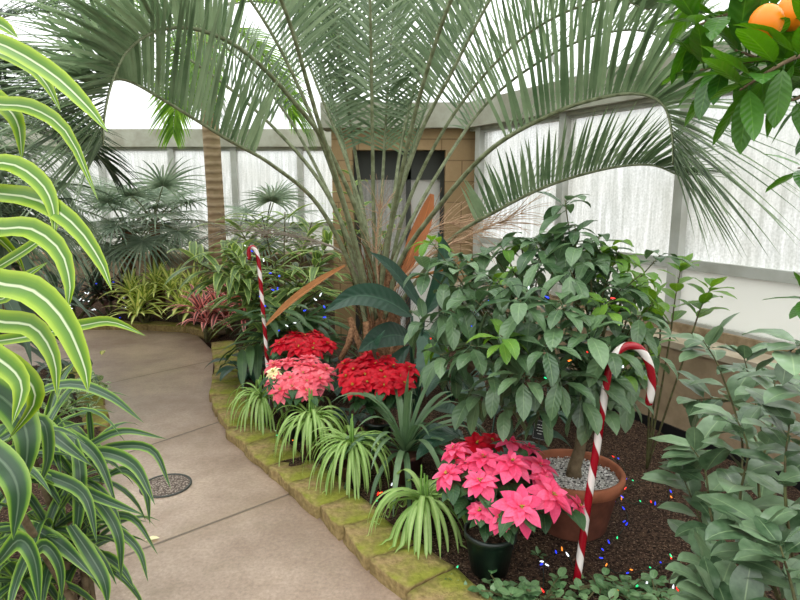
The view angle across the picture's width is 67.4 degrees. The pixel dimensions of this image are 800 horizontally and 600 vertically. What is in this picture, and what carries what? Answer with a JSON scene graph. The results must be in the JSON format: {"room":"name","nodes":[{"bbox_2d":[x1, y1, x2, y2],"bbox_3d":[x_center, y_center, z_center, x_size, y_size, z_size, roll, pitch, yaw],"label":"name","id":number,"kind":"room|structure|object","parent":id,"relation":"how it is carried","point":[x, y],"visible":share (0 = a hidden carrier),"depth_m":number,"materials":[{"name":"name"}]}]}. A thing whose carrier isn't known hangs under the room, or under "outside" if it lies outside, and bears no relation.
{"room":"greenhouse","nodes":[
{"label":"greenhouse","id":0,"kind":"room"},
{"bbox_2d":[0,366,103,599],"bbox_3d":[-3.517,0.888,3.301,3.591,0.053,6.376,-4,11,-22],"label":"bed","id":1,"kind":"object","parent":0,"point":[4,515],"visible":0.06,"depth_m":3.02,"materials":[{"name":"soil"}]},
{"bbox_2d":[0,299,36,315],"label":"leaf plant","id":2,"kind":"object","parent":1,"relation":"on","point":[13,305],"depth_m":3.02,"materials":[{"name":"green plant"}]},
{"bbox_2d":[11,255,43,274],"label":"leaf plant","id":3,"kind":"object","parent":1,"relation":"on","point":[27,265],"depth_m":3.15,"materials":[{"name":"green plant"}]},
{"bbox_2d":[16,341,45,364],"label":"leaf plant","id":4,"kind":"object","parent":1,"relation":"on","point":[26,345],"depth_m":3.11,"materials":[{"name":"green plant"}]},
{"bbox_2d":[0,58,72,257],"bbox_3d":[-3.848,-0.794,4.563,2.649,2.954,2.715,7,12,34],"label":"palm","id":5,"kind":"object","parent":1,"relation":"on","point":[48,130],"visible":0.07,"depth_m":4.60,"materials":[{"name":"green plant"}]},
{"bbox_2d":[0,109,119,308],"bbox_3d":[-2.455,-0.176,3.649,1.422,2.064,2.104,-2,10,-13],"label":"palm","id":6,"kind":"object","parent":1,"relation":"on","point":[68,239],"visible":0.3,"depth_m":3.72,"materials":[{"name":"green plant"}]},
{"bbox_2d":[33,342,105,393],"bbox_3d":[-2.534,0.511,4.410,0.608,0.333,0.839,0,10,0],"label":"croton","id":7,"kind":"object","parent":1,"relation":"on","point":[64,363],"visible":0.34,"depth_m":4.37,"materials":[{"name":"green plant"}]},
{"bbox_2d":[0,16,144,439],"bbox_3d":[-0.945,0.108,1.238,0.762,2.271,0.772,-3,11,-19],"label":"dracaena","id":8,"kind":"object","parent":1,"relation":"on","point":[32,290],"visible":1,"depth_m":1.05,"materials":[{"name":"green plant"}]},
{"bbox_2d":[0,0,145,195],"bbox_3d":[-3.357,-0.884,3.781,2.809,3.407,3.484,0,10,-3],"label":"palm","id":9,"kind":"object","parent":1,"relation":"on","point":[113,170],"visible":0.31,"depth_m":4.62,"materials":[{"name":"green plant"}]},
{"bbox_2d":[41,370,110,417],"bbox_3d":[-2.161,0.610,4.015,0.559,0.250,0.655,0,10,0],"label":"variegated plant","id":10,"kind":"object","parent":1,"relation":"on","point":[65,405],"visible":0.38,"depth_m":3.95,"materials":[{"name":"green plant"}]},
{"bbox_2d":[70,252,96,316],"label":"leaf plant","id":11,"kind":"object","parent":1,"relation":"on","point":[76,300],"depth_m":3.50,"materials":[{"name":"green plant"}]},
{"bbox_2d":[0,364,170,599],"bbox_3d":[-1.128,0.610,1.870,0.764,1.107,1.359,-10,14,-43],"label":"dracaena","id":12,"kind":"object","parent":1,"relation":"on","point":[47,436],"visible":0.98,"depth_m":1.77,"materials":[{"name":"green plant"}]},
{"bbox_2d":[58,183,129,212],"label":"leaf plant","id":13,"kind":"object","parent":1,"relation":"on","point":[65,183],"depth_m":3.47,"materials":[{"name":"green plant"}]},
{"bbox_2d":[2,333,226,599],"bbox_3d":[-1.000,0.876,3.714,14.000,0.001,15.000,0,10,0],"label":"ground","id":14,"kind":"structure","parent":0,"point":[219,339],"depth_m":6.20,"materials":[{"name":"soil"}]},
{"bbox_2d":[77,382,104,404],"bbox_3d":[-2.283,0.710,4.419,0.178,0.092,0.398,-6,12,-31],"label":"edging stone","id":15,"kind":"object","parent":14,"relation":"on","point":[94,396],"visible":0.12,"depth_m":4.29,"materials":[{"name":"stone"}]},
{"bbox_2d":[80,398,107,416],"bbox_3d":[-2.096,0.766,4.106,0.170,0.086,0.330,-5,11,-27],"label":"edging stone","id":16,"kind":"object","parent":14,"relation":"on","point":[101,404],"visible":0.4,"depth_m":4.13,"materials":[{"name":"stone"}]},
{"bbox_2d":[83,413,110,435],"bbox_3d":[-1.958,0.808,3.866,0.156,0.092,0.224,-6,12,-30],"label":"edging stone","id":17,"kind":"object","parent":14,"relation":"on","point":[100,420],"visible":0.24,"depth_m":3.81,"materials":[{"name":"stone"}]},
{"bbox_2d":[109,320,152,329],"bbox_3d":[-2.996,0.292,6.699,0.455,0.103,0.176,1,10,5],"label":"edging stone","id":18,"kind":"object","parent":14,"relation":"on","point":[137,325],"visible":0.42,"depth_m":6.62,"materials":[{"name":"stone"}]},
{"bbox_2d":[148,321,193,332],"bbox_3d":[-2.527,0.305,6.623,0.499,0.102,0.179,3,11,16],"label":"edging stone","id":19,"kind":"object","parent":14,"relation":"on","point":[165,326],"visible":0.73,"depth_m":6.56,"materials":[{"name":"stone"}]},
{"bbox_2d":[186,324,220,338],"bbox_3d":[-2.116,0.338,6.447,0.415,0.105,0.180,8,13,38],"label":"edging stone","id":20,"kind":"object","parent":14,"relation":"on","point":[196,329],"visible":0.69,"depth_m":6.38,"materials":[{"name":"stone"}]},
{"bbox_2d":[210,341,236,352],"bbox_3d":[-1.674,0.469,5.729,0.244,0.100,0.249,-4,11,-22],"label":"edging stone","id":21,"kind":"object","parent":14,"relation":"on","point":[215,346],"visible":0.44,"depth_m":5.70,"materials":[{"name":"stone"}]},
{"bbox_2d":[211,372,238,382],"bbox_3d":[-1.371,0.648,4.766,0.254,0.086,0.237,-3,10,-14],"label":"edging stone","id":22,"kind":"object","parent":14,"relation":"on","point":[233,376],"visible":0.41,"depth_m":4.73,"materials":[{"name":"stone"}]},
{"bbox_2d":[212,348,238,365],"bbox_3d":[-1.586,0.519,5.470,0.257,0.093,0.300,-4,11,-21],"label":"edging stone","id":23,"kind":"object","parent":14,"relation":"on","point":[216,354],"visible":0.44,"depth_m":5.43,"materials":[{"name":"stone"}]},
{"bbox_2d":[213,364,237,373],"bbox_3d":[-1.431,0.604,5.005,0.236,0.094,0.257,-2,10,-13],"label":"edging stone","id":24,"kind":"object","parent":14,"relation":"on","point":[216,367],"visible":0.23,"depth_m":4.98,"materials":[{"name":"stone"}]},
{"bbox_2d":[210,380,243,401],"bbox_3d":[-1.298,0.692,4.510,0.255,0.095,0.296,-3,11,-17],"label":"edging stone","id":25,"kind":"object","parent":14,"relation":"on","point":[216,389],"visible":0.52,"depth_m":4.48,"materials":[{"name":"stone"}]},
{"bbox_2d":[212,391,246,416],"bbox_3d":[-1.193,0.741,4.235,0.247,0.095,0.294,-4,11,-20],"label":"edging stone","id":26,"kind":"object","parent":14,"relation":"on","point":[219,402],"visible":0.44,"depth_m":4.20,"materials":[{"name":"stone"}]},
{"bbox_2d":[216,405,253,432],"bbox_3d":[-1.056,0.794,3.939,0.226,0.095,0.353,-6,12,-29],"label":"edging stone","id":27,"kind":"object","parent":14,"relation":"on","point":[221,415],"visible":0.49,"depth_m":3.90,"materials":[{"name":"stone"}]},
{"bbox_2d":[226,423,277,451],"bbox_3d":[-0.901,0.842,3.671,0.241,0.094,0.282,-7,13,-35],"label":"edging stone","id":28,"kind":"object","parent":14,"relation":"on","point":[239,439],"visible":0.55,"depth_m":3.62,"materials":[{"name":"stone"}]},
{"bbox_2d":[245,436,300,474],"bbox_3d":[-0.719,0.887,3.425,0.234,0.091,0.332,-7,12,-35],"label":"edging stone","id":29,"kind":"object","parent":14,"relation":"on","point":[262,456],"visible":0.66,"depth_m":3.37,"materials":[{"name":"stone"}]},
{"bbox_2d":[268,456,327,492],"bbox_3d":[-0.544,0.929,3.197,0.242,0.090,0.242,-8,13,-38],"label":"edging stone","id":30,"kind":"object","parent":14,"relation":"on","point":[287,472],"visible":0.7,"depth_m":3.16,"materials":[{"name":"stone"}]},
{"bbox_2d":[288,469,356,518],"bbox_3d":[-0.378,0.965,2.981,0.249,0.094,0.298,-8,13,-36],"label":"edging stone","id":31,"kind":"object","parent":14,"relation":"on","point":[312,499],"visible":0.66,"depth_m":2.93,"materials":[{"name":"stone"}]},
{"bbox_2d":[369,543,453,599],"bbox_3d":[0.045,1.077,2.371,0.246,0.087,0.246,-8,13,-37],"label":"edging stone","id":32,"kind":"object","parent":14,"relation":"on","point":[401,573],"visible":0.75,"depth_m":2.33,"materials":[{"name":"stone"}]},
{"bbox_2d":[404,569,491,599],"bbox_3d":[0.192,1.115,2.146,0.251,0.095,0.300,-6,12,-32],"label":"edging stone","id":33,"kind":"object","parent":14,"relation":"on","point":[442,587],"visible":0.94,"depth_m":2.21,"materials":[{"name":"stone"}]},
{"bbox_2d":[2,299,235,324],"bbox_3d":[-3.930,0.130,7.486,4.140,0.040,1.890,0,10,0],"label":"bed","id":34,"kind":"object","parent":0,"point":[97,305],"visible":0.09,"depth_m":7.37,"materials":[{"name":"soil"}]},
{"bbox_2d":[38,259,128,318],"bbox_3d":[-3.843,-0.137,6.843,1.584,0.816,1.008,0,10,0],"label":"cordyline","id":35,"kind":"object","parent":34,"relation":"on","point":[99,287],"visible":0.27,"depth_m":6.85,"materials":[{"name":"green plant"}]},
{"bbox_2d":[78,262,140,317],"bbox_3d":[-3.371,-0.126,6.992,1.072,0.731,0.819,0,10,0],"label":"cordyline","id":36,"kind":"object","parent":34,"relation":"on","point":[107,289],"visible":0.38,"depth_m":6.98,"materials":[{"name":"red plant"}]},
{"bbox_2d":[50,169,196,314],"bbox_3d":[-3.232,-0.683,7.088,1.789,1.813,1.753,0,10,0],"label":"fan palm","id":37,"kind":"object","parent":34,"relation":"on","point":[101,202],"visible":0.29,"depth_m":6.76,"materials":[{"name":"green plant"}]},
{"bbox_2d":[101,259,179,324],"bbox_3d":[-2.881,-0.081,6.607,0.907,0.777,0.797,-2,10,-13],"label":"bromeliad","id":38,"kind":"object","parent":34,"relation":"on","point":[138,298],"visible":0.92,"depth_m":6.57,"materials":[{"name":"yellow plant"}]},
{"bbox_2d":[73,156,234,318],"bbox_3d":[-2.855,-0.675,6.895,1.941,1.868,1.945,8,13,37],"label":"fan palm","id":39,"kind":"object","parent":34,"relation":"on","point":[167,182],"visible":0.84,"depth_m":6.57,"materials":[{"name":"green plant"}]},
{"bbox_2d":[12,252,333,299],"bbox_3d":[-3.275,-0.309,8.322,5.450,0.700,0.350,0,10,0],"label":"wall","id":40,"kind":"structure","parent":0,"point":[179,260],"depth_m":8.15,"materials":[{"name":"beige paint"}]},
{"bbox_2d":[28,149,104,251],"bbox_3d":[-4.575,-1.369,8.284,0.950,1.440,0.110,0,10,0],"label":"window","id":41,"kind":"structure","parent":40,"relation":"in","point":[58,163],"depth_m":8.23,"materials":[{"name":"white glass"}]},
{"bbox_2d":[98,147,172,251],"bbox_3d":[-3.625,-1.369,8.284,0.950,1.440,0.110,0,10,0],"label":"window","id":42,"kind":"structure","parent":40,"relation":"in","point":[158,157],"depth_m":8.20,"materials":[{"name":"white glass"}]},
{"bbox_2d":[167,147,233,251],"bbox_3d":[-2.725,-1.369,8.284,0.850,1.440,0.110,0,10,0],"label":"window","id":43,"kind":"structure","parent":40,"relation":"in","point":[196,156],"depth_m":8.23,"materials":[{"name":"white glass"}]},
{"bbox_2d":[230,147,298,251],"bbox_3d":[-1.850,-1.369,8.284,0.900,1.440,0.110,0,10,0],"label":"window","id":44,"kind":"structure","parent":40,"relation":"in","point":[248,172],"depth_m":8.23,"materials":[{"name":"white glass"}]},
{"bbox_2d":[296,147,333,251],"bbox_3d":[-0.975,-1.369,8.284,0.850,1.440,0.110,0,10,0],"label":"window","id":45,"kind":"structure","parent":40,"relation":"in","point":[309,181],"depth_m":8.25,"materials":[{"name":"white glass"}]},
{"bbox_2d":[4,330,400,599],"bbox_3d":[-1.948,0.779,4.144,4.756,0.001,5.148,0,10,0],"label":"floor","id":46,"kind":"structure","parent":0,"point":[235,533],"depth_m":2.87,"materials":[{"name":"concrete"}]},
{"bbox_2d":[139,473,191,497],"bbox_3d":[-1.213,0.960,3.110,0.256,0.007,0.256,0,10,0],"label":"drain cover","id":47,"kind":"object","parent":46,"relation":"on","point":[179,483],"visible":0.83,"depth_m":3.11,"materials":[{"name":"grey stone"}]},
{"bbox_2d":[320,496,380,539],"bbox_3d":[-0.232,1.004,2.768,0.243,0.097,0.210,-7,12,-34],"label":"edging stone","id":48,"kind":"object","parent":46,"relation":"on","point":[336,516],"visible":0.75,"depth_m":2.73,"materials":[{"name":"stone"}]},
{"bbox_2d":[341,516,411,570],"bbox_3d":[-0.101,1.040,2.571,0.228,0.095,0.261,-6,12,-31],"label":"edging stone","id":49,"kind":"object","parent":46,"relation":"on","point":[363,547],"visible":0.61,"depth_m":2.53,"materials":[{"name":"stone"}]},
{"bbox_2d":[1,0,675,128],"bbox_3d":[-1.000,-3.248,2.311,10.800,5.265,11.700,0,10,0],"label":"ceiling","id":50,"kind":"structure","parent":0,"point":[280,21],"depth_m":6.96,"materials":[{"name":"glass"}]},
{"bbox_2d":[0,129,331,148],"bbox_3d":[-3.275,-2.173,8.124,5.450,0.260,0.160,0,10,0],"label":"trim","id":51,"kind":"structure","parent":50,"relation":"attached to","point":[128,138],"depth_m":8.05,"materials":[{"name":"grey concrete"}]},
{"bbox_2d":[331,128,474,336],"bbox_3d":[0.070,-0.627,6.085,1.460,2.120,0.300,0,10,0],"label":"door frame","id":52,"kind":"structure","parent":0,"point":[463,156],"depth_m":5.84,"materials":[{"name":"brown wood"}]},
{"bbox_2d":[320,102,467,131],"bbox_3d":[0.035,-1.779,5.848,1.570,0.230,0.400,0,10,0],"label":"trim","id":53,"kind":"structure","parent":52,"relation":"attached to","point":[440,115],"depth_m":5.65,"materials":[{"name":"grey concrete"}]},
{"bbox_2d":[354,151,443,333],"bbox_3d":[-0.010,-0.544,6.130,0.900,1.900,0.060,0,10,0],"label":"door","id":54,"kind":"structure","parent":52,"relation":"in","point":[435,161],"depth_m":6.02,"materials":[{"name":"grey metal"}]},
{"bbox_2d":[468,43,766,131],"bbox_3d":[2.567,-1.081,2.057,0.160,0.260,8.340,-5,11,-26],"label":"trim","id":55,"kind":"structure","parent":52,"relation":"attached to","point":[486,119],"depth_m":4.45,"materials":[{"name":"grey metal"}]},
{"bbox_2d":[137,299,799,599],"bbox_3d":[-0.410,0.612,4.811,2.876,0.046,9.345,-5,11,-25],"label":"bed","id":56,"kind":"object","parent":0,"point":[647,539],"visible":0.12,"depth_m":2.78,"materials":[{"name":"soil"}]},
{"bbox_2d":[143,261,208,323],"bbox_3d":[-2.386,-0.062,6.570,0.988,0.757,0.836,0,10,0],"label":"bromeliad","id":57,"kind":"object","parent":56,"relation":"on","point":[172,284],"visible":0.62,"depth_m":6.54,"materials":[{"name":"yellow plant"}]},
{"bbox_2d":[33,0,351,334],"bbox_3d":[-1.953,-1.497,6.295,2.887,3.701,3.034,-4,11,-21],"label":"slender palm","id":58,"kind":"object","parent":56,"relation":"on","point":[211,141],"visible":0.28,"depth_m":6.18,"materials":[{"name":"green plant"}]},
{"bbox_2d":[164,283,235,341],"bbox_3d":[-1.954,0.117,5.963,0.755,0.612,0.677,4,11,22],"label":"bromeliad","id":59,"kind":"object","parent":56,"relation":"on","point":[205,318],"visible":0.83,"depth_m":5.94,"materials":[{"name":"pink plant"}]},
{"bbox_2d":[190,283,239,333],"bbox_3d":[-1.765,0.060,6.276,0.790,0.613,0.726,-8,13,-38],"label":"bromeliad","id":60,"kind":"object","parent":56,"relation":"on","point":[228,330],"visible":0.12,"depth_m":6.25,"materials":[{"name":"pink plant"}]},
{"bbox_2d":[204,352,273,383],"bbox_3d":[-1.218,0.541,4.682,0.592,0.182,0.546,0,10,0],"label":"plant","id":61,"kind":"object","parent":56,"relation":"on","point":[225,370],"visible":0.53,"depth_m":4.58,"materials":[{"name":"green plant"}]},
{"bbox_2d":[206,287,275,338],"bbox_3d":[-1.581,0.079,6.127,0.814,0.629,0.648,3,11,15],"label":"bromeliad","id":62,"kind":"object","parent":56,"relation":"on","point":[242,321],"visible":0.17,"depth_m":6.01,"materials":[{"name":"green plant"}]},
{"bbox_2d":[163,203,354,366],"bbox_3d":[-1.062,-0.082,4.880,1.542,1.384,1.487,0,10,0],"label":"shrub","id":63,"kind":"object","parent":56,"relation":"on","point":[246,286],"visible":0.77,"depth_m":4.75,"materials":[{"name":"green plant"}]},
{"bbox_2d":[247,245,270,404],"bbox_3d":[-0.950,0.179,4.046,0.123,1.101,0.027,0,10,0],"label":"candy cane","id":64,"kind":"object","parent":56,"relation":"on","point":[250,247],"visible":0.94,"depth_m":4.00,"materials":[{"name":"red"}]},
{"bbox_2d":[225,371,293,434],"bbox_3d":[-0.870,0.622,3.784,0.455,0.346,0.474,-5,11,-27],"label":"clump","id":65,"kind":"object","parent":56,"relation":"on","point":[261,413],"visible":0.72,"depth_m":3.68,"materials":[{"name":"green plant"}]},
{"bbox_2d":[199,176,329,308],"bbox_3d":[-1.643,-0.660,7.319,1.654,1.688,1.686,5,11,25],"label":"fan palm","id":66,"kind":"object","parent":56,"relation":"on","point":[278,196],"visible":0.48,"depth_m":7.05,"materials":[{"name":"green plant"}]},
{"bbox_2d":[219,303,362,388],"bbox_3d":[-0.790,0.347,4.350,1.071,0.727,0.843,0,10,0],"label":"ginger root","id":67,"kind":"object","parent":56,"relation":"on","point":[253,356],"visible":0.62,"depth_m":4.18,"materials":[{"name":"green plant"}]},
{"bbox_2d":[244,245,329,330],"bbox_3d":[-0.860,-0.082,4.181,0.913,0.548,0.292,7,12,33],"label":"string","id":68,"kind":"object","parent":67,"relation":"on","point":[244,245],"visible":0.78,"depth_m":4.13,"materials":[{"name":"green plastic"}]},
{"bbox_2d":[259,354,337,441],"bbox_3d":[-0.588,0.595,3.480,0.454,0.507,0.421,0,10,0],"label":"poinsettia","id":69,"kind":"object","parent":56,"relation":"on","point":[287,386],"visible":0.94,"depth_m":3.40,"materials":[{"name":"pink plant"}]},
{"bbox_2d":[269,329,337,407],"bbox_3d":[-0.610,0.499,3.866,0.438,0.559,0.502,0,10,0],"label":"poinsettia","id":70,"kind":"object","parent":56,"relation":"on","point":[314,343],"visible":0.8,"depth_m":3.74,"materials":[{"name":"red plant"}]},
{"bbox_2d":[268,388,348,464],"bbox_3d":[-0.486,0.676,3.313,0.462,0.407,0.523,-4,11,-20],"label":"clump","id":71,"kind":"object","parent":56,"relation":"on","point":[308,419],"visible":0.87,"depth_m":3.23,"materials":[{"name":"green plant"}]},
{"bbox_2d":[321,356,356,395],"bbox_3d":[-0.467,0.564,4.400,0.660,0.238,0.663,-8,13,-37],"label":"plant","id":72,"kind":"object","parent":56,"relation":"on","point":[337,391],"visible":0.16,"depth_m":4.27,"materials":[{"name":"green plant"}]},
{"bbox_2d":[321,402,374,430],"bbox_3d":[-0.292,0.735,3.714,0.472,0.142,0.421,0,10,0],"label":"plant","id":73,"kind":"object","parent":56,"relation":"on","point":[356,417],"visible":0.28,"depth_m":3.62,"materials":[{"name":"green plant"}]},
{"bbox_2d":[299,414,398,500],"bbox_3d":[-0.232,0.752,3.012,0.477,0.363,0.491,-7,12,-35],"label":"clump","id":74,"kind":"object","parent":56,"relation":"on","point":[354,464],"visible":0.84,"depth_m":2.92,"materials":[{"name":"green plant"}]},
{"bbox_2d":[330,165,401,351],"bbox_3d":[-0.307,-0.324,5.302,0.661,1.704,0.593,0,10,0],"label":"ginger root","id":75,"kind":"object","parent":56,"relation":"on","point":[339,231],"visible":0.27,"depth_m":5.28,"materials":[{"name":"green plant"}]},
{"bbox_2d":[331,350,419,447],"bbox_3d":[-0.126,0.591,3.382,0.493,0.549,0.502,-5,11,-25],"label":"poinsettia","id":76,"kind":"object","parent":56,"relation":"on","point":[364,373],"visible":0.94,"depth_m":3.27,"materials":[{"name":"red plant"}]},
{"bbox_2d":[362,413,391,447],"bbox_3d":[-0.126,0.769,3.491,0.185,0.160,0.185,0,10,0],"label":"pot","id":77,"kind":"object","parent":76,"relation":"on","point":[377,424],"depth_m":3.45,"materials":[{"name":"plastic"}]},
{"bbox_2d":[312,372,486,514],"bbox_3d":[0.022,0.690,3.040,0.937,0.710,0.927,0,10,0],"label":"leaf plant","id":78,"kind":"object","parent":56,"relation":"on","point":[404,457],"visible":0.7,"depth_m":3.01,"materials":[{"name":"green plant"}]},
{"bbox_2d":[0,0,799,404],"bbox_3d":[-0.308,-0.949,3.247,4.387,3.637,3.258,1,10,4],"label":"palm","id":79,"kind":"object","parent":56,"relation":"on","point":[118,57],"visible":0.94,"depth_m":3.17,"materials":[{"name":"green plant"}]},
{"bbox_2d":[324,232,492,423],"bbox_3d":[0.052,0.232,3.468,0.957,1.216,0.446,-1,10,-6],"label":"leaf plant","id":80,"kind":"object","parent":56,"relation":"on","point":[387,334],"visible":0.56,"depth_m":3.41,"materials":[{"name":"green plant"}]},
{"bbox_2d":[367,464,466,558],"bbox_3d":[0.112,0.859,2.598,0.463,0.298,0.485,6,12,31],"label":"clump","id":81,"kind":"object","parent":56,"relation":"on","point":[424,513],"visible":0.84,"depth_m":2.49,"materials":[{"name":"green plant"}]},
{"bbox_2d":[404,359,499,400],"bbox_3d":[0.385,0.586,4.172,0.722,0.274,0.764,-2,10,-9],"label":"plant","id":82,"kind":"object","parent":56,"relation":"on","point":[433,384],"visible":0.2,"depth_m":3.93,"materials":[{"name":"green plant"}]},
{"bbox_2d":[440,431,505,515],"bbox_3d":[0.300,0.785,2.586,0.340,0.449,0.240,-10,14,-43],"label":"poinsettia","id":83,"kind":"object","parent":56,"relation":"on","point":[475,441],"visible":0.3,"depth_m":2.54,"materials":[{"name":"red plant"}]},
{"bbox_2d":[461,279,489,375],"bbox_3d":[0.580,0.187,4.813,0.538,0.848,0.553,0,10,0],"label":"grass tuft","id":84,"kind":"object","parent":56,"relation":"on","point":[471,367],"visible":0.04,"depth_m":4.83,"materials":[{"name":"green plant"}]},
{"bbox_2d":[412,403,570,461],"bbox_3d":[0.493,0.753,3.151,0.871,0.306,0.835,0,10,0],"label":"plant","id":85,"kind":"object","parent":56,"relation":"on","point":[447,433],"visible":0.19,"depth_m":3.06,"materials":[{"name":"green plant"}]},
{"bbox_2d":[467,570,541,599],"bbox_3d":[0.385,1.069,2.192,0.252,0.095,0.188,4,11,23],"label":"plant","id":86,"kind":"object","parent":56,"relation":"on","point":[509,592],"visible":0.92,"depth_m":2.18,"materials":[{"name":"green plant"}]},
{"bbox_2d":[430,436,585,580],"bbox_3d":[0.400,0.814,2.272,0.519,0.503,0.499,-5,11,-26],"label":"poinsettia","id":87,"kind":"object","parent":56,"relation":"on","point":[493,521],"visible":0.99,"depth_m":2.20,"materials":[{"name":"pink plant"}]},
{"bbox_2d":[464,519,517,580],"bbox_3d":[0.350,0.971,2.339,0.206,0.170,0.206,0,10,0],"label":"pot","id":88,"kind":"object","parent":87,"relation":"on","point":[496,553],"depth_m":2.27,"materials":[{"name":"plastic"}]},
{"bbox_2d":[486,374,568,423],"bbox_3d":[0.926,0.654,3.796,0.752,0.272,0.807,0,10,0],"label":"plant","id":89,"kind":"object","parent":56,"relation":"on","point":[498,409],"visible":0.06,"depth_m":3.45,"materials":[{"name":"green plant"}]},
{"bbox_2d":[532,420,544,446],"bbox_3d":[0.678,0.785,2.937,0.086,0.414,0.048,0,10,0],"label":"marker","id":90,"kind":"object","parent":56,"relation":"on","point":[537,433],"visible":0.62,"depth_m":2.90,"materials":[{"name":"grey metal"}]},
{"bbox_2d":[516,567,574,599],"bbox_3d":[0.524,1.067,2.177,0.225,0.080,0.215,-1,10,-7],"label":"plant","id":91,"kind":"object","parent":56,"relation":"on","point":[530,594],"visible":0.94,"depth_m":2.18,"materials":[{"name":"green plant"}]},
{"bbox_2d":[403,191,695,541],"bbox_3d":[0.616,0.263,2.633,1.062,1.459,1.234,9,14,41],"label":"potted tree","id":92,"kind":"object","parent":56,"relation":"on","point":[518,346],"visible":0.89,"depth_m":2.36,"materials":[{"name":"green plant"}]},
{"bbox_2d":[420,284,623,409],"bbox_3d":[0.439,0.231,2.285,0.809,0.593,0.298,3,11,14],"label":"string","id":93,"kind":"object","parent":92,"relation":"attached to","point":[528,287],"visible":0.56,"depth_m":2.22,"materials":[{"name":"green plastic"}]},
{"bbox_2d":[455,546,678,596],"bbox_3d":[0.641,1.054,2.338,0.855,0.047,0.287,0,10,0],"label":"string","id":94,"kind":"object","parent":56,"relation":"on","point":[567,553],"visible":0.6,"depth_m":2.35,"materials":[{"name":"green plastic"}]},
{"bbox_2d":[565,572,630,599],"bbox_3d":[0.723,1.075,2.188,0.199,0.082,0.264,-7,13,-36],"label":"plant","id":95,"kind":"object","parent":56,"relation":"on","point":[584,592],"visible":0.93,"depth_m":2.20,"materials":[{"name":"green plant"}]},
{"bbox_2d":[573,342,655,580],"bbox_3d":[0.792,0.675,2.248,0.283,1.064,0.057,-2,10,-9],"label":"candy cane","id":96,"kind":"object","parent":56,"relation":"on","point":[651,375],"visible":0.84,"depth_m":2.20,"materials":[{"name":"red"}]},
{"bbox_2d":[595,567,658,599],"bbox_3d":[0.840,1.068,2.203,0.266,0.096,0.210,0,10,0],"label":"plant","id":97,"kind":"object","parent":56,"relation":"on","point":[613,594],"visible":0.68,"depth_m":2.21,"materials":[{"name":"green plant"}]},
{"bbox_2d":[599,452,677,573],"bbox_3d":[1.135,0.962,2.816,0.338,0.039,1.142,4,11,20],"label":"string","id":98,"kind":"object","parent":56,"relation":"on","point":[608,452],"visible":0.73,"depth_m":2.64,"materials":[{"name":"green plastic"}]},
{"bbox_2d":[629,569,678,599],"bbox_3d":[0.924,1.067,2.166,0.156,0.093,0.203,10,14,44],"label":"plant","id":99,"kind":"object","parent":56,"relation":"on","point":[651,593],"visible":0.91,"depth_m":2.19,"materials":[{"name":"green plant"}]},
{"bbox_2d":[628,253,736,468],"bbox_3d":[1.336,0.357,2.988,0.547,1.163,0.384,0,10,0],"label":"leafy shrub","id":100,"kind":"object","parent":56,"relation":"on","point":[705,297],"visible":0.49,"depth_m":2.98,"materials":[{"name":"green plant"}]},
{"bbox_2d":[641,312,799,599],"bbox_3d":[1.008,0.582,1.751,0.563,1.234,1.352,3,11,16],"label":"shrub","id":101,"kind":"object","parent":56,"relation":"on","point":[767,535],"visible":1,"depth_m":1.56,"materials":[{"name":"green plant"}]},
{"bbox_2d":[655,0,799,318],"bbox_3d":[1.014,0.211,1.403,1.225,2.028,0.526,-4,11,-20],"label":"citrus tree","id":102,"kind":"object","parent":56,"relation":"on","point":[771,30],"visible":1,"depth_m":1.05,"materials":[{"name":"green plant"}]},
{"bbox_2d":[454,278,799,490],"bbox_3d":[2.464,0.768,2.337,0.310,0.700,8.340,-5,11,-26],"label":"wall","id":103,"kind":"structure","parent":0,"point":[676,421],"depth_m":3.57,"materials":[{"name":"beige paint"}]},
{"bbox_2d":[473,118,558,293],"bbox_3d":[1.016,-0.826,5.270,0.110,1.440,1.153,-5,11,-26],"label":"window","id":104,"kind":"structure","parent":103,"relation":"in","point":[484,139],"depth_m":5.26,"materials":[{"name":"white glass"}]},
{"bbox_2d":[551,98,679,310],"bbox_3d":[1.518,-0.649,4.285,0.110,1.440,1.086,-5,11,-26],"label":"window","id":105,"kind":"structure","parent":103,"relation":"in","point":[633,203],"depth_m":4.17,"materials":[{"name":"white glass"}]},
{"bbox_2d":[663,88,799,348],"bbox_3d":[2.006,-0.477,3.331,0.110,1.440,1.086,-5,11,-26],"label":"window","id":106,"kind":"structure","parent":103,"relation":"in","point":[756,277],"depth_m":3.43,"materials":[{"name":"white glass"}]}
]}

